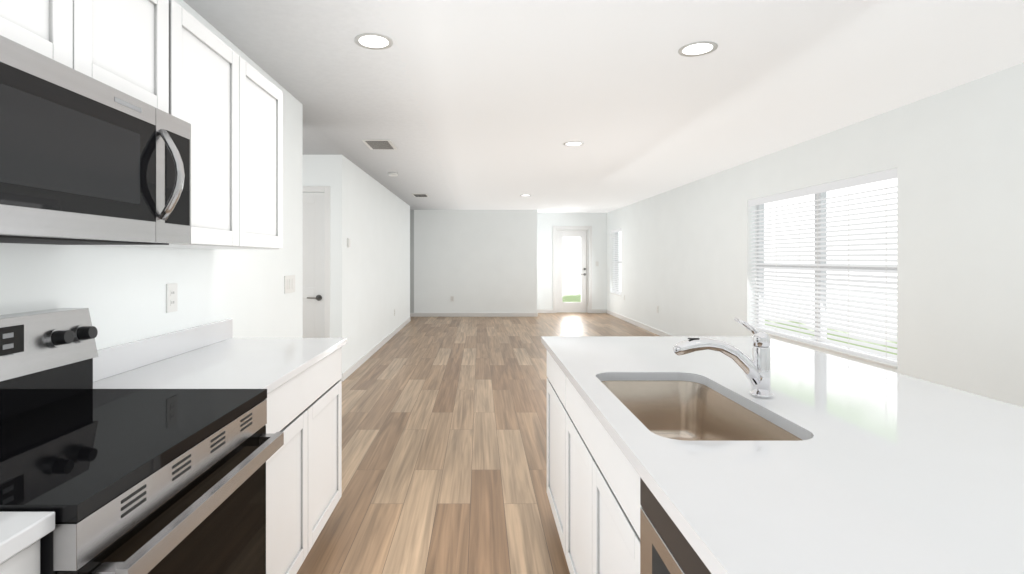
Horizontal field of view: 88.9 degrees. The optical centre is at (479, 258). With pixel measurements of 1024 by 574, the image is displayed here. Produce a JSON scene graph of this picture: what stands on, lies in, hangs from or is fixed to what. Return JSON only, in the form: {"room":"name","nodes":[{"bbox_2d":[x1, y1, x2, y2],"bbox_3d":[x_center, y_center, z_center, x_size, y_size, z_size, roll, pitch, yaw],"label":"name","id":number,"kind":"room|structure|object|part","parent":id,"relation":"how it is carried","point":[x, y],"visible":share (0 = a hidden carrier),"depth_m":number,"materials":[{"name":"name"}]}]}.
{"room":"kitchen","nodes":[
{"label":"kitchen","id":0,"kind":"room"},
{"bbox_2d":[0,0,307,349],"bbox_3d":[-1.345,0.100,1.080,0.120,2.440,5.400,0,0,0],"label":"wall","id":1,"kind":"structure","parent":0,"point":[123,288],"depth_m":2.23,"materials":[{"name":"paint"}]},
{"bbox_2d":[0,0,103,82],"bbox_3d":[-1.117,-0.615,1.060,0.333,0.390,0.436,0,0,0],"label":"upper cabinet","id":2,"kind":"object","parent":1,"relation":"attached to","point":[70,33],"depth_m":1.19,"materials":[{"name":"white wood"}]},
{"bbox_2d":[104,0,175,116],"bbox_3d":[-1.117,-0.615,1.379,0.333,0.390,0.437,0,0,0],"label":"upper cabinet","id":3,"kind":"object","parent":1,"relation":"attached to","point":[140,35],"depth_m":1.48,"materials":[{"name":"white wood"}]},
{"bbox_2d":[0,35,190,244],"bbox_3d":[-1.051,-0.228,1.220,0.464,0.371,0.754,0,0,0],"label":"microwave","id":4,"kind":"object","parent":3,"relation":"attached to","point":[85,159],"visible":1,"depth_m":1.17,"materials":[{"name":"silver metal"}]},
{"bbox_3d":[-0.852,-0.232,1.442,0.066,0.251,0.032,0,0,0],"label":"handle","id":5,"kind":"part","parent":4,"relation":"part of","materials":[{"name":"silver metal"}]},
{"bbox_2d":[166,283,176,312],"bbox_3d":[-1.281,0.162,2.170,0.007,0.118,0.072,0,0,0],"label":"outlet","id":6,"kind":"object","parent":1,"relation":"attached to","point":[171,297],"visible":1,"depth_m":2.16,"materials":[{"name":"white plastic"}]},
{"bbox_2d":[108,2,251,248],"bbox_3d":[-1.117,-0.428,1.861,0.333,0.764,0.517,0,0,0],"label":"upper cabinet","id":7,"kind":"object","parent":1,"relation":"attached to","point":[177,60],"depth_m":1.89,"materials":[{"name":"white wood"}]},
{"bbox_2d":[252,66,282,248],"bbox_3d":[-1.117,-0.428,2.261,0.333,0.764,0.517,0,0,0],"label":"upper cabinet","id":8,"kind":"object","parent":1,"relation":"attached to","point":[267,99],"depth_m":2.34,"materials":[{"name":"white wood"}]},
{"bbox_2d":[284,275,294,293],"bbox_3d":[-1.280,0.170,3.520,0.008,0.118,0.190,0,0,0],"label":"light switch","id":9,"kind":"object","parent":1,"relation":"attached to","point":[289,283],"visible":1,"depth_m":3.50,"materials":[{"name":"white plastic"}]},
{"bbox_2d":[308,155,331,337],"bbox_3d":[-2.390,0.100,5.660,1.560,2.440,0.120,0,0,0],"label":"wall","id":10,"kind":"structure","parent":0,"point":[319,166],"depth_m":5.60,"materials":[{"name":"paint"}]},
{"bbox_2d":[303,193,323,337],"bbox_3d":[-2.047,0.298,5.617,0.757,2.028,0.096,0,0,0],"label":"interior door","id":11,"kind":"structure","parent":10,"relation":"in","point":[313,258],"depth_m":5.63,"materials":[{"name":"white wood"}]},
{"bbox_3d":[-1.777,0.420,5.599,0.147,0.064,0.061,0,0,0],"label":"interior door handle","id":12,"kind":"part","parent":11,"relation":"part of","materials":[{"name":"metal"}]},
{"bbox_2d":[303,186,329,337],"bbox_3d":[-2.047,0.270,5.593,0.885,2.100,0.014,0,0,0],"label":"door frame","id":13,"kind":"structure","parent":10,"relation":"attached to","point":[325,190],"depth_m":5.59,"materials":[{"name":"white wood"}]},
{"bbox_2d":[332,155,411,372],"bbox_3d":[-1.545,0.100,8.335,0.130,2.440,5.470,0,0,0],"label":"wall","id":14,"kind":"structure","parent":0,"point":[372,277],"depth_m":6.81,"materials":[{"name":"paint"}]},
{"bbox_2d":[340,316,410,381],"bbox_3d":[-1.475,1.275,8.329,0.015,0.090,5.482,0,0,0],"label":"baseboard","id":15,"kind":"structure","parent":14,"relation":"attached to","point":[350,370],"depth_m":7.01,"materials":[{"name":"white wood"}]},
{"bbox_2d":[412,210,539,312],"bbox_3d":[-0.930,0.100,11.960,4.480,2.440,0.120,0,0,0],"label":"wall","id":16,"kind":"structure","parent":0,"point":[488,260],"depth_m":11.90,"materials":[{"name":"paint"}]},
{"bbox_2d":[410,312,537,316],"bbox_3d":[-0.939,1.275,11.896,4.522,0.090,0.015,0,0,0],"label":"baseboard","id":17,"kind":"structure","parent":16,"relation":"attached to","point":[411,314],"depth_m":11.89,"materials":[{"name":"white wood"}]},
{"bbox_2d":[297,312,658,573],"bbox_3d":[-0.010,1.370,5.640,6.620,0.100,14.520,0,0,0],"label":"floor","id":18,"kind":"structure","parent":0,"point":[444,445],"depth_m":3.54,"materials":[{"name":"brown wood"}]},
{"bbox_2d":[0,544,39,573],"bbox_3d":[-0.991,0.877,0.411,0.583,0.884,0.852,0,0,0],"label":"base cabinet","id":19,"kind":"object","parent":18,"relation":"on","point":[29,563],"depth_m":0.81,"materials":[{"name":"white wood"}]},
{"bbox_2d":[0,512,54,567],"bbox_3d":[-0.981,0.419,0.043,0.603,0.030,1.588,0,0,0],"label":"countertop","id":20,"kind":"structure","parent":19,"relation":"on","point":[19,531],"depth_m":0.79,"materials":[{"name":"white stone"}]},
{"bbox_2d":[0,308,283,573],"bbox_3d":[-0.934,0.725,1.220,0.691,1.150,0.754,0,0,0],"label":"range","id":21,"kind":"object","parent":18,"relation":"on","point":[144,481],"visible":1,"depth_m":1.22,"materials":[{"name":"black glass"}]},
{"bbox_2d":[93,318,346,573],"bbox_3d":[-0.982,0.812,2.136,0.603,1.014,1.067,0,0,0],"label":"base cabinet","id":22,"kind":"object","parent":18,"relation":"on","point":[299,380],"visible":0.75,"depth_m":2.04,"materials":[{"name":"white wood"}]},
{"bbox_2d":[547,352,641,573],"bbox_3d":[0.672,0.877,1.147,0.655,0.883,3.095,0,0,0],"label":"kitchen island","id":23,"kind":"object","parent":18,"relation":"on","point":[594,496],"depth_m":1.70,"materials":[{"name":"white wood"}]},
{"bbox_2d":[640,477,710,573],"bbox_3d":[0.653,0.830,0.795,0.634,0.770,0.604,0,0,0],"label":"dishwasher","id":24,"kind":"object","parent":23,"relation":"in","point":[666,547],"visible":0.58,"depth_m":0.97,"materials":[{"name":"silver metal"}]},
{"bbox_2d":[541,336,1023,573],"bbox_3d":[0.900,0.420,1.150,1.160,0.030,3.140,0,0,0],"label":"island countertop","id":25,"kind":"structure","parent":23,"relation":"on","point":[880,471],"depth_m":1.03,"materials":[{"name":"white stone"}]},
{"bbox_2d":[605,376,792,435],"bbox_3d":[0.588,0.529,1.510,0.381,0.212,0.706,0,0,0],"label":"sink","id":26,"kind":"object","parent":25,"relation":"in","point":[678,405],"depth_m":1.84,"materials":[{"name":"silver metal"}]},
{"bbox_2d":[673,317,772,397],"bbox_3d":[0.717,0.292,1.564,0.290,0.224,0.108,0,0,0],"label":"faucet","id":27,"kind":"object","parent":25,"relation":"on","point":[756,369],"visible":0.98,"depth_m":1.52,"materials":[{"name":"silver metal"}]},
{"bbox_2d":[540,213,603,308],"bbox_3d":[2.130,0.100,12.795,1.880,2.440,0.210,0,0,0],"label":"wall","id":28,"kind":"structure","parent":0,"point":[547,220],"depth_m":12.70,"materials":[{"name":"paint"}]},
{"bbox_2d":[537,309,552,312],"bbox_3d":[1.555,1.275,12.694,0.450,0.090,0.012,0,0,0],"label":"baseboard","id":29,"kind":"structure","parent":28,"relation":"attached to","point":[538,310],"depth_m":12.69,"materials":[{"name":"white wood"}]},
{"bbox_2d":[556,229,588,312],"bbox_3d":[2.255,0.296,12.780,0.806,2.048,0.120,0,0,0],"label":"door","id":30,"kind":"structure","parent":28,"relation":"in","point":[575,306],"depth_m":12.75,"materials":[{"name":"white wood"}]},
{"bbox_2d":[553,226,591,312],"bbox_3d":[2.255,0.260,12.693,0.950,2.120,0.014,0,0,0],"label":"door frame","id":31,"kind":"structure","parent":28,"relation":"attached to","point":[554,227],"depth_m":12.69,"materials":[{"name":"white wood"}]},
{"bbox_2d":[592,309,605,312],"bbox_3d":[2.900,1.275,12.694,0.340,0.090,0.012,0,0,0],"label":"baseboard","id":32,"kind":"structure","parent":28,"relation":"attached to","point":[593,310],"depth_m":12.69,"materials":[{"name":"white wood"}]},
{"bbox_2d":[183,0,1023,212],"bbox_3d":[-0.010,-1.170,5.640,6.620,0.100,14.520,0,0,0],"label":"ceiling","id":33,"kind":"structure","parent":0,"point":[478,104],"depth_m":3.24,"materials":[{"name":"paint"}]},
{"bbox_2d":[354,33,392,49],"bbox_3d":[-0.545,-1.117,2.680,0.196,0.005,0.196,0,0,0],"label":"recessed light","id":34,"kind":"object","parent":33,"relation":"in","point":[374,41],"visible":1,"depth_m":2.68,"materials":[{"name":"white plastic"}]},
{"bbox_2d":[362,140,396,149],"bbox_3d":[-0.975,-1.115,5.100,0.270,0.008,0.420,0,0,0],"label":"ceiling vent","id":35,"kind":"object","parent":33,"relation":"in","point":[380,144],"visible":0.98,"depth_m":5.07,"materials":[{"name":"white plastic"}]},
{"bbox_2d":[388,172,397,175],"bbox_3d":[-1.130,-1.102,6.800,0.130,0.034,0.130,0,0,0],"label":"smoke detector","id":36,"kind":"object","parent":33,"relation":"attached to","point":[392,174],"visible":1,"depth_m":6.75,"materials":[{"name":"white plastic"}]},
{"bbox_2d":[412,194,428,196],"bbox_3d":[-1.040,-1.115,9.170,0.270,0.008,0.420,0,0,0],"label":"ceiling vent","id":37,"kind":"object","parent":33,"relation":"in","point":[420,195],"visible":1,"depth_m":9.13,"materials":[{"name":"white plastic"}]},
{"bbox_2d":[563,141,583,145],"bbox_3d":[0.910,-1.117,5.060,0.196,0.005,0.196,0,0,0],"label":"recessed light","id":38,"kind":"object","parent":33,"relation":"in","point":[574,143],"visible":0.98,"depth_m":5.04,"materials":[{"name":"white plastic"}]},
{"bbox_2d":[678,41,717,56],"bbox_3d":[1.160,-1.117,2.775,0.196,0.005,0.196,0,0,0],"label":"recessed light","id":39,"kind":"object","parent":33,"relation":"in","point":[698,48],"visible":1,"depth_m":2.77,"materials":[{"name":"white plastic"}]},
{"bbox_2d":[604,62,1023,406],"bbox_3d":[3.185,0.100,5.640,0.230,2.440,14.520,0,0,0],"label":"wall","id":40,"kind":"structure","parent":0,"point":[954,156],"depth_m":3.70,"materials":[{"name":"paint"}]},
{"bbox_2d":[615,232,620,292],"bbox_3d":[3.240,0.070,11.875,0.060,1.496,0.946,0,0,0],"label":"window","id":41,"kind":"structure","parent":40,"relation":"in","point":[616,234],"depth_m":12.30,"materials":[{"name":"white plastic"}]},
{"bbox_2d":[611,228,620,293],"bbox_3d":[3.147,0.058,11.875,0.075,1.469,0.938,0,0,0],"label":"window blinds","id":42,"kind":"object","parent":41,"relation":"attached to","point":[614,275],"visible":0.73,"depth_m":11.96,"materials":[{"name":"grey plastic"}]},
{"bbox_2d":[606,309,672,335],"bbox_3d":[3.094,1.275,5.600,0.012,0.090,14.200,0,0,0],"label":"baseboard","id":43,"kind":"structure","parent":40,"relation":"attached to","point":[648,328],"depth_m":10.07,"materials":[{"name":"white wood"}]},
{"bbox_2d":[746,328,896,368],"bbox_3d":[3.148,0.808,4.955,0.120,0.020,2.166,0,0,0],"label":"sill","id":44,"kind":"structure","parent":40,"relation":"attached to","point":[869,359],"depth_m":4.54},
{"bbox_2d":[757,180,896,359],"bbox_3d":[3.240,0.070,4.955,0.060,1.496,2.166,0,0,0],"label":"window","id":45,"kind":"structure","parent":40,"relation":"in","point":[822,195],"depth_m":4.91,"materials":[{"name":"white plastic"}]},
{"bbox_2d":[748,168,896,363],"bbox_3d":[3.147,0.058,4.955,0.075,1.469,2.158,0,0,0],"label":"window blinds","id":46,"kind":"object","parent":45,"relation":"attached to","point":[866,179],"visible":0.83,"depth_m":4.66,"materials":[{"name":"grey plastic"}]},
{"label":"outside","id":47,"kind":"structure","parent":0,"visible":0},
{"bbox_2d":[563,178,896,354],"bbox_3d":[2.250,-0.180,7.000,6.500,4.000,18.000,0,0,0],"label":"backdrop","id":48,"kind":"structure","parent":47,"point":[570,262],"depth_m":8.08,"materials":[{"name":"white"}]}
]}

